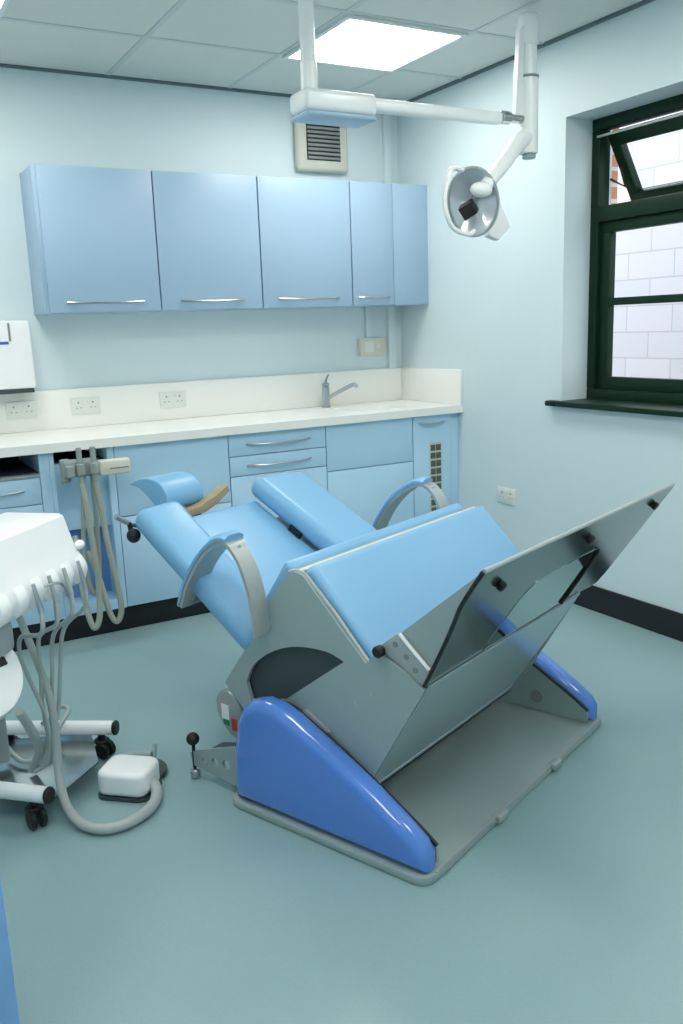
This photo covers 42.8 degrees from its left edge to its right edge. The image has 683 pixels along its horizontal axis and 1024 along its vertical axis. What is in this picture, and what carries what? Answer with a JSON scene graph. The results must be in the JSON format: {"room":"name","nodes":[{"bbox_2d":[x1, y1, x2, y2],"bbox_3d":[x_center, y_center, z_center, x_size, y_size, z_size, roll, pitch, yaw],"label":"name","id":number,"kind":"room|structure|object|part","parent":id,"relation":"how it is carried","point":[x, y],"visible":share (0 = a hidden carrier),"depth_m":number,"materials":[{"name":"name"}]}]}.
{"room":"dental clinic","nodes":[
{"label":"dental clinic","id":0,"kind":"room"},
{"bbox_2d":[0,67,401,390],"bbox_3d":[-1.209,-0.878,4.575,4.150,2.886,0.150,-9,14,-29],"label":"wall","id":1,"kind":"structure","parent":0,"point":[49,118],"depth_m":4.53,"materials":[{"name":"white paint"}]},
{"bbox_2d":[0,320,35,394],"bbox_3d":[-1.665,-0.735,4.165,0.347,0.341,0.142,-9,14,-29],"label":"dispenser","id":2,"kind":"object","parent":1,"relation":"attached to","point":[17,374],"visible":1,"depth_m":4.15,"materials":[{"name":"white plastic"}]},
{"bbox_2d":[19,164,160,314],"bbox_3d":[-1.201,-1.299,4.215,0.552,0.658,0.332,-9,14,-29],"label":"upper cabinet","id":3,"kind":"object","parent":1,"relation":"attached to","point":[91,238],"visible":1,"depth_m":4.10,"materials":[{"name":"blue laminate"}]},
{"bbox_3d":[-1.113,-0.998,4.152,0.373,0.016,0.040,-9,14,-29],"label":"handle","id":4,"kind":"part","parent":3,"relation":"part of","materials":[{"name":"silver metal"}]},
{"bbox_2d":[145,170,262,312],"bbox_3d":[-0.722,-1.373,4.479,0.549,0.658,0.332,-9,14,-29],"label":"upper cabinet","id":5,"kind":"object","parent":1,"relation":"attached to","point":[207,228],"visible":0.96,"depth_m":4.36,"materials":[{"name":"blue laminate"}]},
{"bbox_3d":[-0.641,-1.071,4.413,0.350,0.016,0.040,-9,14,-29],"label":"handle","id":6,"kind":"part","parent":5,"relation":"part of","materials":[{"name":"silver metal"}]},
{"bbox_2d":[250,176,352,309],"bbox_3d":[-0.246,-1.446,4.742,0.544,0.658,0.332,-9,14,-29],"label":"upper cabinet","id":7,"kind":"object","parent":1,"relation":"attached to","point":[304,224],"visible":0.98,"depth_m":4.63,"materials":[{"name":"blue laminate"}]},
{"bbox_3d":[-0.164,-1.145,4.677,0.368,0.016,0.040,-9,14,-29],"label":"handle","id":8,"kind":"part","parent":7,"relation":"part of","materials":[{"name":"silver metal"}]},
{"bbox_2d":[293,116,347,173],"bbox_3d":[-0.111,-2.054,4.864,0.330,0.305,0.060,-9,14,-29],"label":"fan","id":9,"kind":"object","parent":1,"relation":"attached to","point":[318,148],"visible":0.79,"depth_m":4.84,"materials":[{"name":"white plastic"}]},
{"bbox_2d":[306,124,340,161],"bbox_3d":[-0.100,-2.060,4.845,0.212,0.205,0.004,-9,14,-29],"label":"grille","id":10,"kind":"object","parent":9,"relation":"attached to","point":[323,142],"depth_m":4.84,"materials":[{"name":"grey plastic"}]},
{"bbox_2d":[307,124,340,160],"bbox_3d":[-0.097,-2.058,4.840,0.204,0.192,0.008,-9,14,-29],"label":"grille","id":11,"kind":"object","parent":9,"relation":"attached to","point":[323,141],"depth_m":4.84,"materials":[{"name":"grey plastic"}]},
{"bbox_2d":[335,181,393,307],"bbox_3d":[0.110,-1.501,4.939,0.272,0.658,0.332,-9,14,-29],"label":"upper cabinet","id":12,"kind":"object","parent":1,"relation":"attached to","point":[370,203],"visible":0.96,"depth_m":4.83,"materials":[{"name":"blue laminate"}]},
{"bbox_3d":[0.192,-1.200,4.872,0.208,0.016,0.040,-9,14,-29],"label":"handle","id":13,"kind":"part","parent":12,"relation":"part of","materials":[{"name":"silver metal"}]},
{"bbox_2d":[376,183,427,306],"bbox_3d":[0.321,-1.539,5.078,0.236,0.658,0.292,-9,14,-29],"label":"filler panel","id":14,"kind":"object","parent":12,"relation":"attached to","point":[409,201],"visible":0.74,"depth_m":4.95,"materials":[{"name":"blue laminate"}]},
{"bbox_2d":[358,307,384,355],"bbox_3d":[0.179,-1.083,5.232,0.178,0.285,0.040,-9,14,-29],"label":"switch","id":15,"kind":"object","parent":1,"relation":"attached to","point":[367,346],"visible":1,"depth_m":5.22,"materials":[{"name":"beige plastic"}]},
{"bbox_2d":[364,341,373,351],"bbox_3d":[0.166,-0.989,5.223,0.065,0.063,0.004,-9,14,-29],"label":"switch plate","id":16,"kind":"object","parent":15,"relation":"attached to","point":[368,345],"depth_m":5.22,"materials":[{"name":"white plastic"}]},
{"bbox_2d":[382,114,395,368],"bbox_3d":[0.283,-1.612,5.197,0.046,1.494,0.030,-9,14,-29],"label":"trim","id":17,"kind":"structure","parent":1,"relation":"attached to","point":[386,119],"depth_m":5.11,"materials":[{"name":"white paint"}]},
{"bbox_2d":[0,0,641,100],"bbox_3d":[-0.010,-1.726,1.855,3.850,0.120,5.400,-9,14,-29],"label":"ceiling","id":18,"kind":"structure","parent":0,"point":[260,25],"depth_m":3.77,"materials":[{"name":"tile"}]},
{"bbox_2d":[0,0,9,18],"bbox_3d":[-1.474,-1.861,3.059,0.610,0.013,0.610,-9,14,-29],"label":"recessed light","id":19,"kind":"object","parent":18,"relation":"in","point":[3,3],"visible":1,"depth_m":3.30,"materials":[{"name":"white plastic"}]},
{"bbox_2d":[0,0,543,91],"bbox_3d":[0.011,-1.681,1.935,3.750,0.005,5.300,-9,14,-29],"label":"trim","id":20,"kind":"structure","parent":18,"relation":"attached to","point":[179,3],"depth_m":3.72,"materials":[{"name":"white paint"}]},
{"bbox_2d":[282,14,467,72],"bbox_3d":[0.140,-2.110,3.950,0.610,0.013,0.610,-9,14,-29],"label":"recessed light","id":21,"kind":"object","parent":18,"relation":"in","point":[353,41],"visible":0.99,"depth_m":3.91,"materials":[{"name":"white plastic"}]},
{"bbox_2d":[290,0,538,240],"bbox_3d":[0.337,-1.531,3.365,1.116,0.913,0.187,-9,14,-29],"label":"light","id":22,"kind":"object","parent":18,"relation":"hanging from","point":[472,207],"visible":1,"depth_m":3.48,"materials":[{"name":"white plastic"}]},
{"bbox_3d":[-0.028,-1.441,3.199,0.290,0.020,0.139,-9,14,-29],"label":"housing trim","id":23,"kind":"part","parent":22,"relation":"part of","materials":[{"name":"blue plastic"}]},
{"bbox_3d":[0.375,-1.558,3.401,0.626,0.048,0.050,-9,14,-29],"label":"horizontal arm","id":24,"kind":"part","parent":22,"relation":"part of","materials":[{"name":"white metal"}]},
{"bbox_3d":[0.509,-1.213,3.498,0.075,0.086,0.078,1,12,15],"label":"bulb","id":25,"kind":"part","parent":22,"relation":"part of","materials":[{"name":"black plastic"}]},
{"bbox_3d":[0.540,-1.271,3.559,0.024,0.051,0.086,1,12,15],"label":"bulb stem","id":26,"kind":"part","parent":22,"relation":"part of","materials":[{"name":"grey paint"}]},
{"bbox_3d":[0.658,-1.420,3.538,0.080,0.295,0.391,9,17,43],"label":"lamp arm","id":27,"kind":"part","parent":22,"relation":"part of","materials":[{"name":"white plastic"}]},
{"bbox_2d":[0,604,682,1023],"bbox_3d":[0.088,0.958,2.428,3.850,0.100,5.400,-9,14,-29],"label":"floor","id":28,"kind":"structure","parent":0,"point":[206,909],"depth_m":2.21,"materials":[{"name":"blue plastic"}]},
{"bbox_2d":[0,875,19,1023],"bbox_3d":[-1.019,0.798,1.448,0.830,0.700,0.480,-9,14,-29],"label":"base cabinet","id":29,"kind":"object","parent":28,"relation":"on","point":[9,1014],"visible":1,"depth_m":1.43,"materials":[{"name":"blue laminate"}]},
{"bbox_2d":[0,453,65,627],"bbox_3d":[-1.684,0.116,4.017,0.624,0.775,0.576,-9,14,-29],"label":"base cabinet","id":30,"kind":"object","parent":28,"relation":"on","point":[25,481],"visible":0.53,"depth_m":3.88,"materials":[{"name":"blue laminate"}]},
{"bbox_3d":[-1.546,-0.064,3.748,0.360,0.016,0.040,-9,14,-29],"label":"handle","id":31,"kind":"part","parent":30,"relation":"part of","materials":[{"name":"silver metal"}]},
{"bbox_3d":[-1.592,-0.058,3.756,0.575,0.118,0.020,-9,14,-29],"label":"drawer","id":32,"kind":"part","parent":30,"relation":"part of","materials":[{"name":"blue laminate"}]},
{"bbox_3d":[-1.585,0.131,3.796,0.575,0.261,0.020,-9,14,-29],"label":"drawer","id":33,"kind":"part","parent":30,"relation":"part of","materials":[{"name":"blue laminate"}]},
{"bbox_3d":[-1.575,0.399,3.853,0.575,0.279,0.020,-9,14,-29],"label":"drawer","id":34,"kind":"part","parent":30,"relation":"part of","materials":[{"name":"blue laminate"}]},
{"bbox_2d":[0,367,462,457],"bbox_3d":[-0.767,-0.479,4.461,2.999,0.342,0.612,-9,14,-29],"label":"countertop","id":35,"kind":"structure","parent":30,"relation":"on","point":[130,414],"depth_m":4.67,"materials":[{"name":"white laminate"}]},
{"bbox_2d":[5,400,36,419],"bbox_3d":[-1.582,-0.503,4.311,0.146,0.086,0.012,-9,14,-29],"label":"double socket","id":36,"kind":"object","parent":35,"relation":"attached to","point":[20,409],"visible":1,"depth_m":4.31,"materials":[{"name":"white plastic"}]},
{"bbox_2d":[71,396,100,414],"bbox_3d":[-1.308,-0.545,4.462,0.146,0.086,0.012,-9,14,-29],"label":"double socket","id":37,"kind":"object","parent":35,"relation":"attached to","point":[80,405],"visible":1,"depth_m":4.46,"materials":[{"name":"white plastic"}]},
{"bbox_2d":[159,391,185,408],"bbox_3d":[-0.905,-0.604,4.686,0.146,0.086,0.012,-9,14,-29],"label":"double socket","id":38,"kind":"object","parent":35,"relation":"attached to","point":[172,399],"visible":1,"depth_m":4.68,"materials":[{"name":"white plastic"}]},
{"bbox_2d":[322,374,357,407],"bbox_3d":[-0.012,-0.698,5.028,0.214,0.189,0.095,6,14,33],"label":"mixer tap","id":39,"kind":"object","parent":35,"relation":"on","point":[326,397],"visible":1,"depth_m":5.04,"materials":[{"name":"silver metal"}]},
{"bbox_3d":[-0.093,-0.765,5.065,0.044,0.068,0.092,-2,12,1],"label":"lever","id":40,"kind":"part","parent":39,"relation":"part of","materials":[{"name":"silver metal"}]},
{"bbox_3d":[0.004,-0.695,5.029,0.195,0.101,0.023,1,12,15],"label":"spout","id":41,"kind":"part","parent":39,"relation":"part of","materials":[{"name":"silver metal"}]},
{"bbox_2d":[334,404,407,410],"bbox_3d":[0.169,-0.524,4.987,0.380,0.144,0.290,-9,14,-29],"label":"sink","id":42,"kind":"object","parent":35,"relation":"in","point":[371,407],"depth_m":5.11,"materials":[{"name":"white ceramic"}]},
{"bbox_2d":[0,512,118,829],"bbox_3d":[-1.000,0.472,2.490,0.587,0.899,0.965,-4,12,-8],"label":"cart","id":43,"kind":"object","parent":28,"relation":"on","point":[40,560],"visible":0.98,"depth_m":2.48,"materials":[{"name":"white plastic"}]},
{"bbox_3d":[-0.955,0.802,2.768,0.388,0.008,0.474,-9,14,-29],"label":"plate","id":44,"kind":"part","parent":43,"relation":"part of","materials":[{"name":"silver metal"}]},
{"bbox_3d":[-0.757,0.094,2.520,0.032,0.028,0.033,-9,14,-29],"label":"knob","id":45,"kind":"part","parent":43,"relation":"part of","materials":[{"name":"white plastic"}]},
{"bbox_2d":[16,615,166,834],"bbox_3d":[-0.716,0.542,2.598,0.417,0.698,0.404,-9,14,-29],"label":"foot pedal","id":46,"kind":"object","parent":28,"relation":"on","point":[135,776],"visible":0.95,"depth_m":2.64,"materials":[{"name":"white plastic"}]},
{"bbox_2d":[113,436,231,605],"bbox_3d":[-0.924,-0.006,4.458,0.565,0.775,0.538,-9,14,-29],"label":"base cabinet","id":47,"kind":"object","parent":28,"relation":"on","point":[148,576],"visible":0.37,"depth_m":4.18,"materials":[{"name":"blue laminate"}]},
{"bbox_2d":[12,597,209,651],"bbox_3d":[-0.942,0.492,4.266,3.749,0.116,0.020,-9,14,-29],"label":"baseboard","id":48,"kind":"structure","parent":47,"relation":"attached to","point":[154,612],"depth_m":4.20,"materials":[{"name":"black plastic"}]},
{"bbox_2d":[48,447,126,617],"bbox_3d":[-1.297,0.052,4.252,0.289,0.775,0.538,-9,14,-29],"label":"bay","id":49,"kind":"object","parent":48,"relation":"on","point":[66,496],"visible":0.35,"depth_m":4.07,"materials":[{"name":"blue laminate"}]},
{"bbox_3d":[-1.252,-0.096,4.118,0.237,0.310,0.243,-9,14,-29],"label":"panel","id":50,"kind":"part","parent":49,"relation":"part of","materials":[{"name":"blue laminate"}]},
{"bbox_2d":[59,446,130,630],"bbox_3d":[-1.104,0.106,3.970,0.302,0.833,0.219,-9,14,-29],"label":"holder","id":51,"kind":"object","parent":49,"relation":"attached to","point":[80,467],"visible":0.89,"depth_m":3.88,"materials":[{"name":"grey plastic"}]},
{"bbox_3d":[-1.017,-0.204,3.896,0.139,0.067,0.050,-9,14,-29],"label":"holder arm","id":52,"kind":"part","parent":51,"relation":"part of","materials":[{"name":"beige plastic"}]},
{"bbox_3d":[-0.790,0.200,4.272,0.562,0.436,0.020,-9,14,-29],"label":"door","id":53,"kind":"part","parent":47,"relation":"part of","materials":[{"name":"blue laminate"}]},
{"bbox_2d":[227,426,326,516],"bbox_3d":[-0.432,-0.077,4.708,0.545,0.775,0.576,-9,14,-29],"label":"base cabinet","id":54,"kind":"object","parent":28,"relation":"on","point":[252,456],"visible":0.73,"depth_m":4.42,"materials":[{"name":"blue laminate"}]},
{"bbox_3d":[-0.325,-0.362,4.435,0.542,0.110,0.020,-9,14,-29],"label":"drawer","id":55,"kind":"part","parent":54,"relation":"part of","materials":[{"name":"blue laminate"}]},
{"bbox_3d":[-0.321,-0.257,4.457,0.542,0.096,0.020,-9,14,-29],"label":"drawer","id":56,"kind":"part","parent":54,"relation":"part of","materials":[{"name":"blue laminate"}]},
{"bbox_3d":[-0.311,-0.356,4.411,0.365,0.016,0.040,-9,14,-29],"label":"handle","id":57,"kind":"part","parent":54,"relation":"part of","materials":[{"name":"silver metal"}]},
{"bbox_3d":[-0.309,0.066,4.526,0.542,0.558,0.020,-9,14,-29],"label":"door","id":58,"kind":"part","parent":54,"relation":"part of","materials":[{"name":"blue laminate"}]},
{"bbox_3d":[-0.307,-0.253,4.433,0.365,0.016,0.040,-9,14,-29],"label":"handle","id":59,"kind":"part","parent":54,"relation":"part of","materials":[{"name":"silver metal"}]},
{"bbox_2d":[325,417,413,526],"bbox_3d":[0.034,-0.154,4.987,0.547,0.775,0.538,-9,14,-29],"label":"base cabinet","id":60,"kind":"object","parent":28,"relation":"on","point":[366,462],"visible":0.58,"depth_m":4.73,"materials":[{"name":"blue laminate"}]},
{"bbox_3d":[0.167,0.009,4.792,0.544,0.524,0.020,-9,14,-29],"label":"door","id":61,"kind":"part","parent":60,"relation":"part of","materials":[{"name":"blue laminate"}]},
{"bbox_2d":[114,472,674,885],"bbox_3d":[0.092,0.336,2.935,1.606,0.901,1.306,7,15,38],"label":"dental chair","id":62,"kind":"object","parent":28,"relation":"on","point":[392,695],"visible":1,"depth_m":2.54,"materials":[{"name":"blue leather"}]},
{"bbox_3d":[-0.620,0.046,2.888,0.266,0.117,0.023,-10,14,-32],"label":"release rod","id":63,"kind":"part","parent":62,"relation":"part of","materials":[{"name":"silver metal"}]},
{"bbox_3d":[-0.677,0.067,2.839,0.046,0.069,0.046,7,15,38],"label":"release knob","id":64,"kind":"part","parent":62,"relation":"part of","materials":[{"name":"black plastic"}]},
{"bbox_3d":[-0.470,0.759,2.773,0.042,0.123,0.042,7,15,38],"label":"ball knob","id":65,"kind":"part","parent":62,"relation":"part of","materials":[{"name":"black plastic"}]},
{"bbox_3d":[-0.494,-0.038,3.081,0.040,0.080,0.245,7,15,38],"label":"headrest lever","id":66,"kind":"part","parent":62,"relation":"part of","materials":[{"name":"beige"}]},
{"bbox_3d":[-0.347,0.199,2.596,0.356,0.265,0.101,9,17,43],"label":"armrest","id":67,"kind":"part","parent":62,"relation":"part of","materials":[{"name":"grey paint"}]},
{"bbox_3d":[-0.332,0.638,2.816,0.129,0.161,0.080,7,15,38],"label":"motor","id":68,"kind":"part","parent":62,"relation":"part of","materials":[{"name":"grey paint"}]},
{"bbox_2d":[193,501,314,596],"bbox_3d":[-0.245,0.191,2.984,0.557,0.348,0.420,7,15,38],"label":"cushion","id":69,"kind":"object","parent":62,"relation":"on","point":[271,544],"depth_m":3.08,"materials":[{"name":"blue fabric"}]},
{"bbox_3d":[-0.127,0.476,2.517,0.418,0.240,0.002,7,15,38],"label":"recess panel","id":70,"kind":"part","parent":62,"relation":"part of","materials":[{"name":"grey metal"}]},
{"bbox_3d":[-0.190,0.211,3.082,0.466,0.269,0.720,7,15,38],"label":"frame","id":71,"kind":"part","parent":62,"relation":"part of","materials":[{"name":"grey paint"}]},
{"bbox_3d":[-0.072,0.488,2.459,0.730,0.647,0.012,7,15,38],"label":"panel","id":72,"kind":"part","parent":62,"relation":"part of","materials":[{"name":"grey paint"}]},
{"bbox_3d":[0.036,0.585,2.380,0.467,0.472,0.010,7,15,38],"label":"plate","id":73,"kind":"part","parent":62,"relation":"part of","materials":[{"name":"grey paint"}]},
{"bbox_3d":[0.096,0.360,2.253,0.032,0.032,0.024,7,15,38],"label":"locking knob","id":74,"kind":"part","parent":62,"relation":"part of","materials":[{"name":"black plastic"}]},
{"bbox_3d":[0.273,0.013,3.362,0.347,0.265,0.074,7,15,38],"label":"armrest","id":75,"kind":"part","parent":62,"relation":"part of","materials":[{"name":"grey paint"}]},
{"bbox_2d":[306,506,519,659],"bbox_3d":[0.298,0.221,2.756,0.298,0.299,0.970,7,15,38],"label":"seat cushion","id":76,"kind":"object","parent":62,"relation":"on","point":[378,586],"depth_m":2.62,"materials":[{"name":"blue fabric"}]},
{"bbox_2d":[233,651,600,885],"bbox_3d":[0.285,0.630,2.809,1.308,0.365,1.064,-9,14,-29],"label":"base","id":77,"kind":"object","parent":62,"relation":"attached to","point":[407,801],"depth_m":2.50,"materials":[{"name":"grey paint"}]},
{"bbox_3d":[0.330,0.691,2.734,0.016,0.015,0.856,7,15,38],"label":"rod","id":78,"kind":"part","parent":62,"relation":"part of","materials":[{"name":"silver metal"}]},
{"bbox_3d":[0.431,0.517,2.655,0.218,0.357,0.924,7,15,38],"label":"kick plate","id":79,"kind":"part","parent":62,"relation":"part of","materials":[{"name":"grey metal"}]},
{"bbox_3d":[0.499,0.317,3.164,0.730,0.647,0.012,7,15,38],"label":"panel","id":80,"kind":"part","parent":62,"relation":"part of","materials":[{"name":"grey paint"}]},
{"bbox_3d":[0.622,0.410,3.103,0.467,0.472,0.010,7,15,38],"label":"plate","id":81,"kind":"part","parent":62,"relation":"part of","materials":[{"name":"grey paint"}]},
{"bbox_3d":[0.612,0.183,2.480,0.258,0.385,1.300,7,15,38],"label":"foot plate","id":82,"kind":"part","parent":62,"relation":"part of","materials":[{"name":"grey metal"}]},
{"bbox_2d":[412,413,458,516],"bbox_3d":[0.421,-0.209,5.180,0.320,0.775,0.577,-9,14,-29],"label":"base cabinet","id":83,"kind":"object","parent":28,"relation":"on","point":[431,435],"depth_m":4.93,"materials":[{"name":"blue laminate"}]},
{"bbox_3d":[0.511,-0.498,4.861,0.183,0.016,0.039,-9,14,-29],"label":"handle","id":84,"kind":"part","parent":83,"relation":"part of","materials":[{"name":"silver metal"}]},
{"bbox_2d":[430,441,441,511],"bbox_3d":[0.537,-0.192,4.956,0.080,0.416,0.002,-9,14,-29],"label":"vent grille","id":85,"kind":"object","parent":83,"relation":"attached to","point":[435,446],"depth_m":4.94,"materials":[{"name":"grey plastic"}]},
{"bbox_3d":[0.523,-0.230,5.262,0.058,0.775,0.530,-9,14,-29],"label":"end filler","id":86,"kind":"part","parent":83,"relation":"part of","materials":[{"name":"blue laminate"}]},
{"bbox_2d":[397,0,682,613],"bbox_3d":[1.838,-0.681,3.132,0.300,2.886,5.400,-9,14,-29],"label":"wall","id":87,"kind":"structure","parent":0,"point":[510,313],"depth_m":4.27,"materials":[{"name":"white paint"}]},
{"bbox_2d":[0,0,654,101],"bbox_3d":[0.011,-1.676,1.936,3.750,0.012,5.300,-9,14,-29],"label":"trim","id":88,"kind":"structure","parent":87,"relation":"attached to","point":[643,2],"depth_m":4.27,"materials":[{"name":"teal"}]},
{"bbox_2d":[498,486,515,505],"bbox_3d":[0.887,-0.087,4.692,0.012,0.086,0.146,-9,14,-29],"label":"double socket","id":89,"kind":"object","parent":87,"relation":"attached to","point":[505,495],"visible":1,"depth_m":4.68,"materials":[{"name":"white plastic"}]},
{"bbox_2d":[545,94,682,417],"bbox_3d":[1.544,-1.072,3.624,0.455,1.314,1.500,-9,14,-29],"label":"window","id":90,"kind":"structure","parent":87,"relation":"in","point":[658,205],"depth_m":4.05,"materials":[{"name":"green paint"}]},
{"bbox_3d":[1.460,-0.427,3.700,0.210,0.026,1.500,-9,14,-29],"label":"sill","id":91,"kind":"part","parent":90,"relation":"part of","materials":[{"name":"green paint"}]},
{"bbox_3d":[1.300,-1.567,4.085,0.092,0.087,0.021,-7,13,-22],"label":"stay arm","id":92,"kind":"part","parent":90,"relation":"part of","materials":[{"name":"grey metal"}]},
{"bbox_3d":[1.558,-1.087,3.630,0.070,1.290,1.360,-9,14,-29],"label":"frame","id":93,"kind":"part","parent":90,"relation":"part of","materials":[{"name":"green paint"}]},
{"bbox_3d":[1.570,-0.887,3.675,0.040,0.780,1.260,-9,14,-29],"label":"sash","id":94,"kind":"part","parent":90,"relation":"part of","materials":[{"name":"green paint"}]},
{"bbox_2d":[608,112,682,200],"bbox_3d":[1.635,-1.522,3.588,0.211,0.317,1.245,-9,14,-29],"label":"sash","id":95,"kind":"object","parent":90,"relation":"attached to","point":[618,142],"depth_m":4.01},
{"bbox_2d":[573,585,682,641],"bbox_3d":[1.877,0.634,3.102,0.012,0.125,4.680,-9,14,-29],"label":"baseboard","id":96,"kind":"structure","parent":87,"relation":"attached to","point":[666,622],"depth_m":4.01,"materials":[{"name":"black plastic"}]},
{"bbox_2d":[611,128,618,360],"bbox_3d":[1.443,-1.100,4.170,0.118,3.300,7.500,-9,14,-29],"label":"brick wall","id":97,"kind":"structure","parent":0,"point":[614,186],"depth_m":4.29,"materials":[{"name":"brick"}]},
{"bbox_2d":[612,111,682,378],"bbox_3d":[3.462,-1.411,5.520,0.200,3.200,7.900,-9,14,-29],"label":"wall","id":98,"kind":"structure","parent":0,"point":[647,338],"depth_m":6.95,"materials":[{"name":"white brick"}]}
]}

